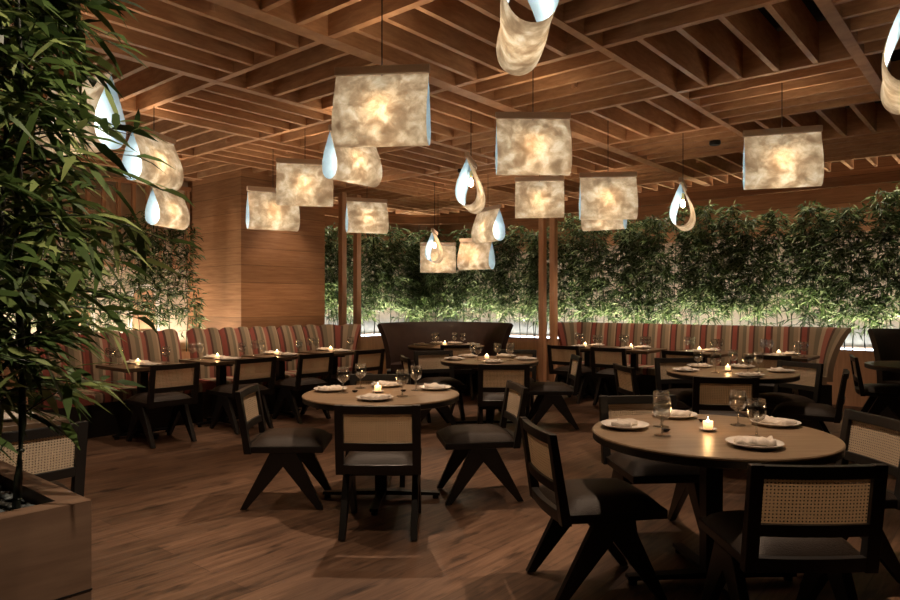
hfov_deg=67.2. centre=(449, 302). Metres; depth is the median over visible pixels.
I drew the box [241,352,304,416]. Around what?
square table
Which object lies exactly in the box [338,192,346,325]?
wooden post
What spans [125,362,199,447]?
dining chair
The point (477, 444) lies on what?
dining chair
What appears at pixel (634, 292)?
bamboo plant
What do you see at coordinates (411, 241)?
bamboo plant
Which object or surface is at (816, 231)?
bamboo plant
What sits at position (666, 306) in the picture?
bamboo plant
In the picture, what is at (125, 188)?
wall
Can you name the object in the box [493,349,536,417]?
dining chair
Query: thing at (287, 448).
dining chair
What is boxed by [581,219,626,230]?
pendant
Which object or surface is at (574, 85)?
ceiling spotlight
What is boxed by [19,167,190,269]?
slatted screen
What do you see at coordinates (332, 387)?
napkin
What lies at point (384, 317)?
wall
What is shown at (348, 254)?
bamboo plant
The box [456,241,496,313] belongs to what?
bamboo plant
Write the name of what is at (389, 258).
bamboo plant
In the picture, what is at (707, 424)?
glass cup
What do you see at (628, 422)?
napkin
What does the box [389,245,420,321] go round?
bamboo plant
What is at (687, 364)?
plate
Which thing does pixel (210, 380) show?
seat cushion
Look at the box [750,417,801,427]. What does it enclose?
plate
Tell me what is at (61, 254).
bamboo plant
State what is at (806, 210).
bamboo plant
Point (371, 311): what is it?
bamboo plant
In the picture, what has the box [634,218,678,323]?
bamboo plant
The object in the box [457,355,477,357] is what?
plate
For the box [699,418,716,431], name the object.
votive candle
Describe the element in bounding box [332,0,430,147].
pendant
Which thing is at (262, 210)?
pendant
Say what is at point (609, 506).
dining chair
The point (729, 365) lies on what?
plate
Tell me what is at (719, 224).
bamboo plant
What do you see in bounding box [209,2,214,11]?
ceiling spotlight
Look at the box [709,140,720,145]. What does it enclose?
smoke detector
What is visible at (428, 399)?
round table
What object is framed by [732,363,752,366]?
napkin
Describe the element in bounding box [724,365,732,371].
votive candle
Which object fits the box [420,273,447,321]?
bamboo plant
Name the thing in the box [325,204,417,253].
trim
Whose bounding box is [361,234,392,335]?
bamboo plant
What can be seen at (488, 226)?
pendant
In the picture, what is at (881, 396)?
dining chair
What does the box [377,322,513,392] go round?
booth
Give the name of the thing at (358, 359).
dining chair
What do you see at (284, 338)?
banquette
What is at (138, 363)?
plate
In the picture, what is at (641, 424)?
plate
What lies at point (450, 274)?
bamboo plant
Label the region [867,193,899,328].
bamboo plant
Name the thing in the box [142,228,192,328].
bamboo plant
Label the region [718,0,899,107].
ceiling
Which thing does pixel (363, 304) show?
bamboo plant
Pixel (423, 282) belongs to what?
bamboo plant
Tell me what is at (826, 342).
banquette
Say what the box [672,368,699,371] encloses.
plate
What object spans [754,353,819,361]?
square table
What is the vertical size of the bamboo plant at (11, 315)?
2.129 m
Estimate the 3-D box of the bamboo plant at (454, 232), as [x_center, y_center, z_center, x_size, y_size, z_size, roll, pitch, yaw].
[0.265,-0.451,13.897,0.737,2.322,0.821,0,0,20]
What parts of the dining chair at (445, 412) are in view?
cane panel, frame, leg, seat, leg, leg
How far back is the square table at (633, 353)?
9.55 m
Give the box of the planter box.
[0,460,91,599]
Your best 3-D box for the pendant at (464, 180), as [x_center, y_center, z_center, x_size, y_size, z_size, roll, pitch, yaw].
[0.203,-1.501,6.550,0.222,1.198,0.598,0,0,10]
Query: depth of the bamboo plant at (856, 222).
9.33 m
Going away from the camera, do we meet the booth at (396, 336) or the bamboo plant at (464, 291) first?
the booth at (396, 336)
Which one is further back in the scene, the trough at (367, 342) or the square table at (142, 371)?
the trough at (367, 342)
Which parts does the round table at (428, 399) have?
foot arm, foot arm, foot arm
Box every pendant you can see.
[35,3,125,154]
[122,123,183,190]
[145,186,189,229]
[246,186,299,230]
[276,158,332,206]
[322,124,381,186]
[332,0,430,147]
[345,197,388,233]
[420,242,455,272]
[425,182,442,263]
[455,151,485,213]
[457,238,494,269]
[471,204,504,243]
[495,112,571,174]
[496,0,558,75]
[515,175,564,217]
[579,172,637,219]
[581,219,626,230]
[670,177,695,230]
[743,125,823,189]
[880,10,899,114]
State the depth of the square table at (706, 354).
8.80 m
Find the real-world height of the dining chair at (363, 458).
0.797 m
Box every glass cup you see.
[375,385,380,390]
[703,420,712,429]
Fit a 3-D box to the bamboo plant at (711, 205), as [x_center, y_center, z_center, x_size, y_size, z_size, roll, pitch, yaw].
[4.113,-0.477,10.810,0.754,2.375,0.840,0,0,44]
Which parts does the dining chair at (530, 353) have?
seat, frame, cane panel, leg, leg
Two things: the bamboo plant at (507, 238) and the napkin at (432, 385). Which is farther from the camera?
the bamboo plant at (507, 238)
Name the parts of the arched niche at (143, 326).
panel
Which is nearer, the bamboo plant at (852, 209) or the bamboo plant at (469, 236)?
the bamboo plant at (852, 209)
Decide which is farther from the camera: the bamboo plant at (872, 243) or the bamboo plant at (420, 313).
the bamboo plant at (420, 313)
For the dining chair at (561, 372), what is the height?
0.797 m
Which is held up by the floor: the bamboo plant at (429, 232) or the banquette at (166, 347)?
the banquette at (166, 347)
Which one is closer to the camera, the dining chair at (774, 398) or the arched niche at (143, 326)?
the dining chair at (774, 398)
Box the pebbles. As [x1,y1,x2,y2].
[0,485,33,511]
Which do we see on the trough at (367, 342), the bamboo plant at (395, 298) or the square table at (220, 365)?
the bamboo plant at (395, 298)
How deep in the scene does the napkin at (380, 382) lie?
5.25 m
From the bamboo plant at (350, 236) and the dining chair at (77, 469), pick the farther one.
the bamboo plant at (350, 236)
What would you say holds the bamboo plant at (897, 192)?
in the trough at (852, 398)
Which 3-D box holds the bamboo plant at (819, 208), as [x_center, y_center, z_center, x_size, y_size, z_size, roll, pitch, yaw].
[5.188,-0.394,9.958,0.846,2.210,0.828,0,0,-4]
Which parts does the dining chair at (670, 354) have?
leg, cane panel, frame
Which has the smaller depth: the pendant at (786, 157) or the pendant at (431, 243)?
the pendant at (786, 157)
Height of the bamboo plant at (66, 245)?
1.742 m
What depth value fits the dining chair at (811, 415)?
5.86 m
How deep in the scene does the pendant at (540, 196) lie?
8.14 m
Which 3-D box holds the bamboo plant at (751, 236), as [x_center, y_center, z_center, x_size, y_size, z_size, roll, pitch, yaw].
[4.540,-0.188,10.207,0.719,1.797,0.786,0,0,43]
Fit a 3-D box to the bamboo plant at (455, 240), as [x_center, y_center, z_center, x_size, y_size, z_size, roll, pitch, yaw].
[0.145,-0.322,14.243,0.772,2.065,0.760,0,0,39]
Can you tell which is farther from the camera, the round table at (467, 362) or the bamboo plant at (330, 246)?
the bamboo plant at (330, 246)
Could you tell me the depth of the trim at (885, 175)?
10.39 m
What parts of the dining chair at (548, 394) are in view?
leg, leg, seat, seat frame, leg, frame, cane panel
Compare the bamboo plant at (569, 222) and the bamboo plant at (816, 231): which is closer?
the bamboo plant at (816, 231)
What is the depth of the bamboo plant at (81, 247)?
2.24 m
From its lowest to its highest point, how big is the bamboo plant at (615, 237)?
2.020 m
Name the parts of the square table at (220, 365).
foot arm, foot arm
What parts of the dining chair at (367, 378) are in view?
seat frame, seat, cane panel, frame, leg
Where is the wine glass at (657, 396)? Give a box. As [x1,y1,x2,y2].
[653,396,671,435]
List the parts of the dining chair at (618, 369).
cane panel, frame, seat, seat frame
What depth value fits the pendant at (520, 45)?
2.76 m
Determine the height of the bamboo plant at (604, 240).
2.139 m
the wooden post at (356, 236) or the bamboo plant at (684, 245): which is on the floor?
the wooden post at (356, 236)
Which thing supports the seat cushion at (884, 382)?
on the booth at (885, 343)
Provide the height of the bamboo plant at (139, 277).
1.717 m
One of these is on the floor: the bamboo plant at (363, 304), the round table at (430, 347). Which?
the round table at (430, 347)
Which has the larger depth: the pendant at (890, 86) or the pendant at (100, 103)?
the pendant at (100, 103)
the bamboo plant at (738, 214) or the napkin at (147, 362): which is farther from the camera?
the bamboo plant at (738, 214)
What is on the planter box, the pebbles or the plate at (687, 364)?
the pebbles
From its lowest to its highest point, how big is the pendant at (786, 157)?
1.138 m
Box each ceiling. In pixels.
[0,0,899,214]
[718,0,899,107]
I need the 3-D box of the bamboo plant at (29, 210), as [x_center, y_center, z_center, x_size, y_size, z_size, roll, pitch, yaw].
[-1.520,-0.458,2.342,1.088,2.419,0.924,0,0,27]
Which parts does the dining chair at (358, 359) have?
seat frame, leg, seat, frame, cane panel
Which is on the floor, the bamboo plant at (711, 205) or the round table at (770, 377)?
the round table at (770, 377)
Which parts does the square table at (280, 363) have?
foot arm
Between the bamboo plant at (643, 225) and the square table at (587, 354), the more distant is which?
the bamboo plant at (643, 225)
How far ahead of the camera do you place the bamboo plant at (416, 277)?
14.37 m
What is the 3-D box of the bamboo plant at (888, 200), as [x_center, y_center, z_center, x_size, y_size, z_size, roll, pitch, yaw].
[5.822,-0.430,9.219,0.871,2.282,0.712,0,0,29]
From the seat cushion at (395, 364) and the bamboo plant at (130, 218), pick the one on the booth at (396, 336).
the seat cushion at (395, 364)
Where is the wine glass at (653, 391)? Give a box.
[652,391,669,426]
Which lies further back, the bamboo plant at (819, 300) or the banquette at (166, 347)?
the bamboo plant at (819, 300)
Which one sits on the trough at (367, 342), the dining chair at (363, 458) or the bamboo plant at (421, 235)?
the bamboo plant at (421, 235)
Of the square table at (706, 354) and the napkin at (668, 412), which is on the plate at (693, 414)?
the napkin at (668, 412)
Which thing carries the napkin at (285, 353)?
on the plate
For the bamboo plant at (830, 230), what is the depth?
9.47 m
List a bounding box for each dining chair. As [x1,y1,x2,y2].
[0,421,87,496]
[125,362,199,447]
[209,356,276,433]
[235,383,331,509]
[272,352,333,423]
[331,349,384,385]
[334,405,421,540]
[344,374,410,486]
[400,355,458,427]
[414,350,465,422]
[436,380,527,504]
[438,345,474,399]
[476,364,529,423]
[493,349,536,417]
[519,416,667,599]
[527,354,581,429]
[547,345,596,403]
[590,347,641,408]
[599,395,698,532]
[613,363,690,414]
[654,357,721,406]
[661,350,712,391]
[688,376,759,417]
[698,463,888,599]
[742,360,823,417]
[744,354,799,416]
[763,408,899,585]
[772,369,849,462]
[849,354,899,429]
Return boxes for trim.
[325,167,899,223]
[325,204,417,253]
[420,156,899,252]
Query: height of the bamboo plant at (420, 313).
1.908 m
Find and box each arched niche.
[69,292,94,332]
[128,284,159,330]
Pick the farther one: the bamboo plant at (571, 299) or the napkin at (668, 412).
the bamboo plant at (571, 299)
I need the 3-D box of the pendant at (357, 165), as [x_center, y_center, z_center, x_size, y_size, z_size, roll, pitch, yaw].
[-0.924,-1.621,6.450,0.220,0.958,0.598,0,0,38]
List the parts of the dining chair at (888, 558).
leg, leg, leg, seat frame, seat, frame, cane panel, leg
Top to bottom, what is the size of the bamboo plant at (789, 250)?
2.122 m
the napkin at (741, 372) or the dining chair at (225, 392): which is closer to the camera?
the napkin at (741, 372)
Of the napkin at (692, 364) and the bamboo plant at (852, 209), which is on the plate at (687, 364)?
the napkin at (692, 364)
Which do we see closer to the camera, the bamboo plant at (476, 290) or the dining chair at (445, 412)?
the dining chair at (445, 412)
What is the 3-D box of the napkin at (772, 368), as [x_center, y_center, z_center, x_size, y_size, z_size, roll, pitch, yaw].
[3.105,0.623,6.360,0.110,0.031,0.182,0,0,0]
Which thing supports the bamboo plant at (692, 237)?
in the trough at (852, 398)
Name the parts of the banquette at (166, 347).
backrest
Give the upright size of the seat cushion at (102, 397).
0.102 m
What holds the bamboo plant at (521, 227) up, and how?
in the trough at (852, 398)
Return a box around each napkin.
[4,411,26,417]
[140,361,157,364]
[219,356,236,358]
[281,352,294,354]
[318,385,342,389]
[360,393,389,398]
[373,380,399,384]
[424,383,445,387]
[449,356,460,358]
[485,359,500,361]
[497,353,513,355]
[519,356,533,358]
[611,418,637,426]
[657,408,691,415]
[679,366,692,369]
[691,363,707,365]
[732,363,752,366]
[733,436,776,446]
[739,371,759,374]
[754,415,796,424]
[771,367,789,370]
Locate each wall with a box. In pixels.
[0,156,187,348]
[325,252,414,332]
[418,155,899,346]
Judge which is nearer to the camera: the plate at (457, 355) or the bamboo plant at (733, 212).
the plate at (457, 355)
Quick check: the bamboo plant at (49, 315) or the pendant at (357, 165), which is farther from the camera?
the bamboo plant at (49, 315)
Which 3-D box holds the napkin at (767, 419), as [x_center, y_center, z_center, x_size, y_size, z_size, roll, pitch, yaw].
[1.731,0.623,3.600,0.110,0.031,0.182,0,0,-34]
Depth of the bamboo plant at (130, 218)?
8.44 m
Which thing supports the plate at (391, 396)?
on the round table at (428, 399)
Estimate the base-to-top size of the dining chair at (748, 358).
0.797 m
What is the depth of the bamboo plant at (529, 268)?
12.62 m
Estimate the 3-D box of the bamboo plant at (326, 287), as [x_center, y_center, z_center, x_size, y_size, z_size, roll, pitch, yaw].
[-2.550,-0.322,12.623,0.766,2.065,0.827,0,0,-14]
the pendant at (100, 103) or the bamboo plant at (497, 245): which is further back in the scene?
the bamboo plant at (497, 245)
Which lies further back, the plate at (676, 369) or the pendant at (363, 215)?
the pendant at (363, 215)
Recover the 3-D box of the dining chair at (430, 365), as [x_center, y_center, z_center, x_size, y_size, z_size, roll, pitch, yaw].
[-0.125,0.994,8.207,0.504,0.797,0.596,0,0,-18]
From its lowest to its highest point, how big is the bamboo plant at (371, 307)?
2.137 m
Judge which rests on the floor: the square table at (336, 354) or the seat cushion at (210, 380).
the square table at (336, 354)
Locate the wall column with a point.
(256, 277)
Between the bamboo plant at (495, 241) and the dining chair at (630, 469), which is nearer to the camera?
the dining chair at (630, 469)
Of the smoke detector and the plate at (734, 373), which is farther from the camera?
the smoke detector
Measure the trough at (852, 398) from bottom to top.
0.760 m
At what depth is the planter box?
2.15 m
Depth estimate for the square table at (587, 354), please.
10.04 m
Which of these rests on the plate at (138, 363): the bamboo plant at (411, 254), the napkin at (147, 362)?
the napkin at (147, 362)
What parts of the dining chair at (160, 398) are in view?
leg, seat frame, leg, seat, frame, leg, cane panel, leg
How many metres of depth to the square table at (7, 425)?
3.69 m
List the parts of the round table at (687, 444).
foot arm, foot arm, foot arm, foot arm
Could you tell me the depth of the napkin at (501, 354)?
8.11 m
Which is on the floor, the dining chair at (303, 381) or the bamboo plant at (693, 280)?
the dining chair at (303, 381)
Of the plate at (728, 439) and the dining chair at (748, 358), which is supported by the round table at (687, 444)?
the plate at (728, 439)
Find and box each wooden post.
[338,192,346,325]
[353,195,360,367]
[539,218,546,381]
[549,218,557,381]
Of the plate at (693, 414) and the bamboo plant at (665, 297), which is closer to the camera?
the plate at (693, 414)
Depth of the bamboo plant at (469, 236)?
13.94 m
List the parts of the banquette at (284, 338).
backrest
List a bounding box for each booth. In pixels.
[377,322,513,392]
[867,329,899,419]
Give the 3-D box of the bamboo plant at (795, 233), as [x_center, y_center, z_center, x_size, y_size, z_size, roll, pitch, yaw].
[5.172,-0.297,10.091,0.881,2.014,0.806,0,0,32]
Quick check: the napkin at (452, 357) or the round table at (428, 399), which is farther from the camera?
the napkin at (452, 357)
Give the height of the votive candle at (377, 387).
0.072 m
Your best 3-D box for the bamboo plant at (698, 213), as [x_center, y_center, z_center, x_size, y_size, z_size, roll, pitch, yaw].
[4.081,-0.413,10.581,0.868,2.248,0.918,0,0,-39]
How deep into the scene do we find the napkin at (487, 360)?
7.31 m
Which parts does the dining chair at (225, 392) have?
leg, seat frame, leg, seat, frame, cane panel, leg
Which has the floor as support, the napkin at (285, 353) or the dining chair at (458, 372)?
the dining chair at (458, 372)
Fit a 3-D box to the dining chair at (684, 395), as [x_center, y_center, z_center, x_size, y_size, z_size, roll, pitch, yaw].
[2.494,0.994,7.088,0.504,0.797,0.596,0,0,-6]
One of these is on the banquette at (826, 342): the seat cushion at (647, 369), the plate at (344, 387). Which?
the seat cushion at (647, 369)
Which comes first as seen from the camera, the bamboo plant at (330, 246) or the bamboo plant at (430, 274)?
the bamboo plant at (330, 246)
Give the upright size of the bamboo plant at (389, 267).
2.035 m
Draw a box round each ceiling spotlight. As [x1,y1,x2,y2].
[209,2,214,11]
[571,83,576,88]
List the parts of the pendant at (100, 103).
lamp shade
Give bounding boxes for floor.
[0,373,899,599]
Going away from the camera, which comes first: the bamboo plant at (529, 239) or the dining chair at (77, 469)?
the dining chair at (77, 469)
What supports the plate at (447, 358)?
on the round table at (467, 362)
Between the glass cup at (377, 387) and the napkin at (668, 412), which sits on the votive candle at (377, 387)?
the glass cup at (377, 387)
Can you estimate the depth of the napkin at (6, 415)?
3.76 m
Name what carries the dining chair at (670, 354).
on the floor
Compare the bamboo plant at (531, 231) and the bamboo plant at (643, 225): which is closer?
the bamboo plant at (643, 225)
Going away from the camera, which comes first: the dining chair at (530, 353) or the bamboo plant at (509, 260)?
the dining chair at (530, 353)
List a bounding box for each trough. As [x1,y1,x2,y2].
[1,348,190,403]
[361,333,387,373]
[504,334,876,406]
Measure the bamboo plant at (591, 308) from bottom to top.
2.131 m
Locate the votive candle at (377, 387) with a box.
[372,384,383,392]
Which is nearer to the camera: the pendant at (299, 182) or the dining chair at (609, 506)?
the dining chair at (609, 506)
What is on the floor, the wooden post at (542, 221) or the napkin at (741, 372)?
the wooden post at (542, 221)
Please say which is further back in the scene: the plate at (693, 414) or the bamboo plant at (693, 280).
the bamboo plant at (693, 280)
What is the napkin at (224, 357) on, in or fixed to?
on the plate at (237, 357)
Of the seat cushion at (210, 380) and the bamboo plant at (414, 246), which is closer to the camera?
the seat cushion at (210, 380)
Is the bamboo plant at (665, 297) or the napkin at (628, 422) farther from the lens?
the bamboo plant at (665, 297)
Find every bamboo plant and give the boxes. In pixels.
[0,0,82,464]
[0,0,111,439]
[0,0,166,445]
[0,0,210,509]
[0,187,23,319]
[0,213,36,336]
[11,201,65,332]
[31,197,81,316]
[58,219,105,324]
[66,213,123,333]
[87,214,148,332]
[115,225,163,330]
[133,210,179,329]
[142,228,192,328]
[163,224,209,351]
[325,222,352,323]
[325,225,348,324]
[325,232,337,316]
[325,242,352,323]
[325,244,332,301]
[326,233,366,325]
[336,235,365,322]
[347,233,383,335]
[347,237,370,325]
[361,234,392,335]
[362,237,387,335]
[364,240,400,305]
[376,239,408,312]
[378,226,407,321]
[386,224,418,321]
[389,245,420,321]
[397,232,427,321]
[399,250,424,320]
[400,232,427,321]
[403,243,433,321]
[405,248,435,321]
[410,243,440,321]
[416,253,441,321]
[418,226,440,319]
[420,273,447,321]
[422,225,448,321]
[426,240,458,321]
[429,273,459,321]
[439,240,473,320]
[442,234,476,321]
[444,226,476,321]
[455,270,485,317]
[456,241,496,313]
[465,270,494,321]
[474,241,507,321]
[480,240,513,321]
[485,232,521,322]
[488,228,514,317]
[492,230,522,336]
[500,223,537,336]
[512,230,547,336]
[515,229,548,337]
[518,234,548,333]
[520,239,548,315]
[528,228,561,321]
[537,235,571,326]
[547,216,577,321]
[558,213,584,321]
[558,239,598,321]
[564,225,596,321]
[571,225,612,321]
[577,230,615,321]
[583,230,621,322]
[596,219,635,318]
[603,229,638,322]
[607,220,650,322]
[612,219,654,322]
[618,231,658,323]
[630,216,672,323]
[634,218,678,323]
[635,215,686,323]
[648,206,699,322]
[666,230,709,323]
[671,225,712,323]
[678,230,725,324]
[682,205,736,324]
[685,200,725,324]
[699,213,745,322]
[702,200,753,324]
[713,212,764,323]
[726,218,775,325]
[730,230,777,324]
[741,207,794,325]
[754,209,803,325]
[766,218,824,324]
[770,201,831,326]
[784,200,830,326]
[791,214,844,326]
[809,220,862,340]
[811,207,873,349]
[823,203,874,349]
[833,204,897,349]
[841,188,899,328]
[856,208,899,328]
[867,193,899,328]
[872,181,899,320]
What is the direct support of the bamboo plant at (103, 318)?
on the trough at (185, 355)
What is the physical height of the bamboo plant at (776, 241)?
2.152 m
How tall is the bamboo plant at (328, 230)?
2.190 m
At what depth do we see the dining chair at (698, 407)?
5.46 m
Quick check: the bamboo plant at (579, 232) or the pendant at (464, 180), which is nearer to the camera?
the pendant at (464, 180)
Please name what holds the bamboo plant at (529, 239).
in the trough at (852, 398)
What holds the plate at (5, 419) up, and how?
on the square table at (7, 425)
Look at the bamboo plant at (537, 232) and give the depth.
12.61 m
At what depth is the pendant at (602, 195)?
7.09 m
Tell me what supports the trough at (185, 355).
on the floor
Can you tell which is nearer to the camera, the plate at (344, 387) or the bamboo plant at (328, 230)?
the plate at (344, 387)
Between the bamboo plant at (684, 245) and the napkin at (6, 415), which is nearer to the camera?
the napkin at (6, 415)
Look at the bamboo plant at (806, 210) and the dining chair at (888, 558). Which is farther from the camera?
the bamboo plant at (806, 210)
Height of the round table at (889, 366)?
0.750 m
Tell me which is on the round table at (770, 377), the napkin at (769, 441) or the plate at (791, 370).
the plate at (791, 370)
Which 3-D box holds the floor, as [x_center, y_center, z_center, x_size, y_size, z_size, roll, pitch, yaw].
[0.204,1.450,5.377,15.000,0.100,14.900,0,0,40]
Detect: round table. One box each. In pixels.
[302,384,458,515]
[408,343,483,394]
[441,356,538,423]
[592,414,845,598]
[666,366,799,403]
[864,361,899,432]
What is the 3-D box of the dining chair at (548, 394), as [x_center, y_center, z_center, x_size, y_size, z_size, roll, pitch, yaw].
[1.167,0.994,7.671,0.596,0.797,0.504,0,0,0]
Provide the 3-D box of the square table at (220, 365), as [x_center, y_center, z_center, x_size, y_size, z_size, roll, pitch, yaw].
[-2.653,1.025,7.853,0.680,0.750,0.680,0,0,40]
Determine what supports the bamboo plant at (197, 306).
on the trough at (185, 355)
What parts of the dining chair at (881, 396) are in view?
frame, leg, leg, seat, seat frame, leg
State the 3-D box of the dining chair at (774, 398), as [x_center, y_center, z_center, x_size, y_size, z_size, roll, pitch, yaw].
[3.295,0.994,6.733,0.596,0.797,0.504,0,0,-25]
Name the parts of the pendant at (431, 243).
lamp shade, cord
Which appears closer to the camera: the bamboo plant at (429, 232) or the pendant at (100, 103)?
the pendant at (100, 103)
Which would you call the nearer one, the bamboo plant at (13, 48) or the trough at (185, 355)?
the bamboo plant at (13, 48)
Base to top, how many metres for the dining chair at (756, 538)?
0.797 m
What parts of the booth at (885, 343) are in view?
backrest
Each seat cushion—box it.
[40,380,205,409]
[199,367,351,389]
[391,360,477,370]
[564,361,826,384]
[883,381,899,384]
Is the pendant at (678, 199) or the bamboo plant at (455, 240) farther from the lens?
the bamboo plant at (455, 240)
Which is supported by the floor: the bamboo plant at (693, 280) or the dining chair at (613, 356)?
the dining chair at (613, 356)
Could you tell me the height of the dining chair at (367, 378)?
0.797 m
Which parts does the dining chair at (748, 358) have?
cane panel, frame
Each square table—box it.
[2,409,69,431]
[95,361,181,439]
[179,356,250,426]
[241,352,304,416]
[297,349,360,408]
[562,345,618,396]
[601,347,666,381]
[679,350,737,362]
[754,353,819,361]
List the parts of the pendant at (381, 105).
lamp shade, cord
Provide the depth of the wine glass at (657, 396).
3.32 m
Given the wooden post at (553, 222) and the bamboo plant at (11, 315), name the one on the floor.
the wooden post at (553, 222)
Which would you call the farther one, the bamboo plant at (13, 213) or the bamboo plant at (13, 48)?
the bamboo plant at (13, 213)
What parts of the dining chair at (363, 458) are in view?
leg, leg, cane panel, frame, seat, leg, leg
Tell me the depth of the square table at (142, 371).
7.09 m
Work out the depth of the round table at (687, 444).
3.30 m
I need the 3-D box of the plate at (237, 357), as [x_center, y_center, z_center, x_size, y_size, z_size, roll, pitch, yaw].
[-2.519,0.638,7.701,0.248,0.022,0.248,0,0,40]
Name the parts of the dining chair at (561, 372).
leg, cane panel, frame, leg, seat, leg, seat frame, leg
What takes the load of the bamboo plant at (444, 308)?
in the trough at (852, 398)
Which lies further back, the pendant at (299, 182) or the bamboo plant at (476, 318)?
the bamboo plant at (476, 318)
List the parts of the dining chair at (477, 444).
leg, leg, seat frame, seat, leg, cane panel, frame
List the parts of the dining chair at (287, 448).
cane panel, frame, leg, seat frame, seat, leg, leg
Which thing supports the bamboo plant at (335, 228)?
on the trough at (367, 342)
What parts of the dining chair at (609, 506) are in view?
cane panel, frame, leg, leg, seat, leg, seat frame, leg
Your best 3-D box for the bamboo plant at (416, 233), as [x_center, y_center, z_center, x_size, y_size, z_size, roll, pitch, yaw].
[-0.738,-0.468,14.765,0.834,2.357,0.748,0,0,41]
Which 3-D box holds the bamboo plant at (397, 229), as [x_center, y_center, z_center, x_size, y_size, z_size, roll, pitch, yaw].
[-1.076,-0.484,14.186,0.759,2.389,0.845,0,0,41]
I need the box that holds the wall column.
[188,167,324,347]
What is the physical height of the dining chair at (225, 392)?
0.797 m
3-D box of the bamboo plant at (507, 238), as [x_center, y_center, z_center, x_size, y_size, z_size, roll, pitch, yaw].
[1.165,-0.361,13.159,0.758,2.142,0.680,0,0,-26]
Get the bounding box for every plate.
[4,412,34,420]
[136,363,161,365]
[217,357,238,360]
[313,386,346,391]
[357,394,393,400]
[371,382,402,387]
[419,384,450,390]
[444,357,464,359]
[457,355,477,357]
[600,419,648,429]
[652,410,697,418]
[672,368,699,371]
[687,364,712,367]
[725,436,784,449]
[729,365,754,368]
[734,373,764,376]
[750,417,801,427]
[766,369,794,372]
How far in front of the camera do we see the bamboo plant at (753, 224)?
10.20 m
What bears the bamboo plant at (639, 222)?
in the trough at (852, 398)
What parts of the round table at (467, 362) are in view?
foot arm, foot arm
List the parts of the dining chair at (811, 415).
seat frame, seat, leg, leg, frame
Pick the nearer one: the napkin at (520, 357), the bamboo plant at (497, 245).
the napkin at (520, 357)
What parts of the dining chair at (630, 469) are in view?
leg, leg, cane panel, frame, seat frame, seat, leg, leg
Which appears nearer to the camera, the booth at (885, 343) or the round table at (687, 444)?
the round table at (687, 444)
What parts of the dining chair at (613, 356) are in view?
leg, leg, cane panel, frame, seat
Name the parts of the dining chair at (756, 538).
leg, seat frame, leg, seat, leg, frame, cane panel, leg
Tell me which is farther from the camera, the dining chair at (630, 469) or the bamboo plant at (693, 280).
the bamboo plant at (693, 280)
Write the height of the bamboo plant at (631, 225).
2.155 m
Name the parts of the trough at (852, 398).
light strip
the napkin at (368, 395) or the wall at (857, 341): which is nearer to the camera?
the napkin at (368, 395)
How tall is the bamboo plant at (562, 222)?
2.336 m
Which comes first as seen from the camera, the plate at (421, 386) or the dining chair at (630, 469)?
the dining chair at (630, 469)
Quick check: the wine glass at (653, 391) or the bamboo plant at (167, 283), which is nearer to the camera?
the wine glass at (653, 391)
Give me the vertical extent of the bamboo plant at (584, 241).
2.140 m
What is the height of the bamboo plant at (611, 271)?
2.352 m
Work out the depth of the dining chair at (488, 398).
6.60 m
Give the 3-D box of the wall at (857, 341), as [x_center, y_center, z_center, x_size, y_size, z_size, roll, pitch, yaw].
[4.928,-0.375,11.007,15.000,3.550,0.200,0,0,40]
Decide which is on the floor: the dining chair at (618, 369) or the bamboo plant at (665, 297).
the dining chair at (618, 369)
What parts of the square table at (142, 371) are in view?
foot arm, foot arm, foot arm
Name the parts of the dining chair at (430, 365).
leg, cane panel, frame, seat, seat frame, leg, leg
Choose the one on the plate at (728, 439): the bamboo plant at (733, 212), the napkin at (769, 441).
the napkin at (769, 441)
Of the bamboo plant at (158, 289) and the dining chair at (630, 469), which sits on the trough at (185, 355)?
the bamboo plant at (158, 289)
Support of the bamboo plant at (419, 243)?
in the trough at (367, 342)
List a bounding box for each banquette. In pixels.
[27,329,205,447]
[186,324,361,418]
[558,322,851,405]
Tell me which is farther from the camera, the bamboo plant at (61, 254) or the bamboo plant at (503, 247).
the bamboo plant at (503, 247)
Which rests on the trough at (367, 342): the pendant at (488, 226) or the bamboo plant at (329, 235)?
the bamboo plant at (329, 235)
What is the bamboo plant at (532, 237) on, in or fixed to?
in the trough at (852, 398)
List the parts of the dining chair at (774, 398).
leg, leg, seat frame, seat, cane panel, frame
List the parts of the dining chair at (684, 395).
cane panel, frame, seat frame, seat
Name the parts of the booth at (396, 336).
backrest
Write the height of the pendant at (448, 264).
1.594 m
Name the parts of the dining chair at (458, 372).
frame, cane panel, leg, leg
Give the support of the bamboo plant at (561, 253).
in the trough at (852, 398)
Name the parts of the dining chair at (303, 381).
leg, seat frame, leg, seat, leg, frame, cane panel, leg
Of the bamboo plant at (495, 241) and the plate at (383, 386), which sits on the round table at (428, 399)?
the plate at (383, 386)

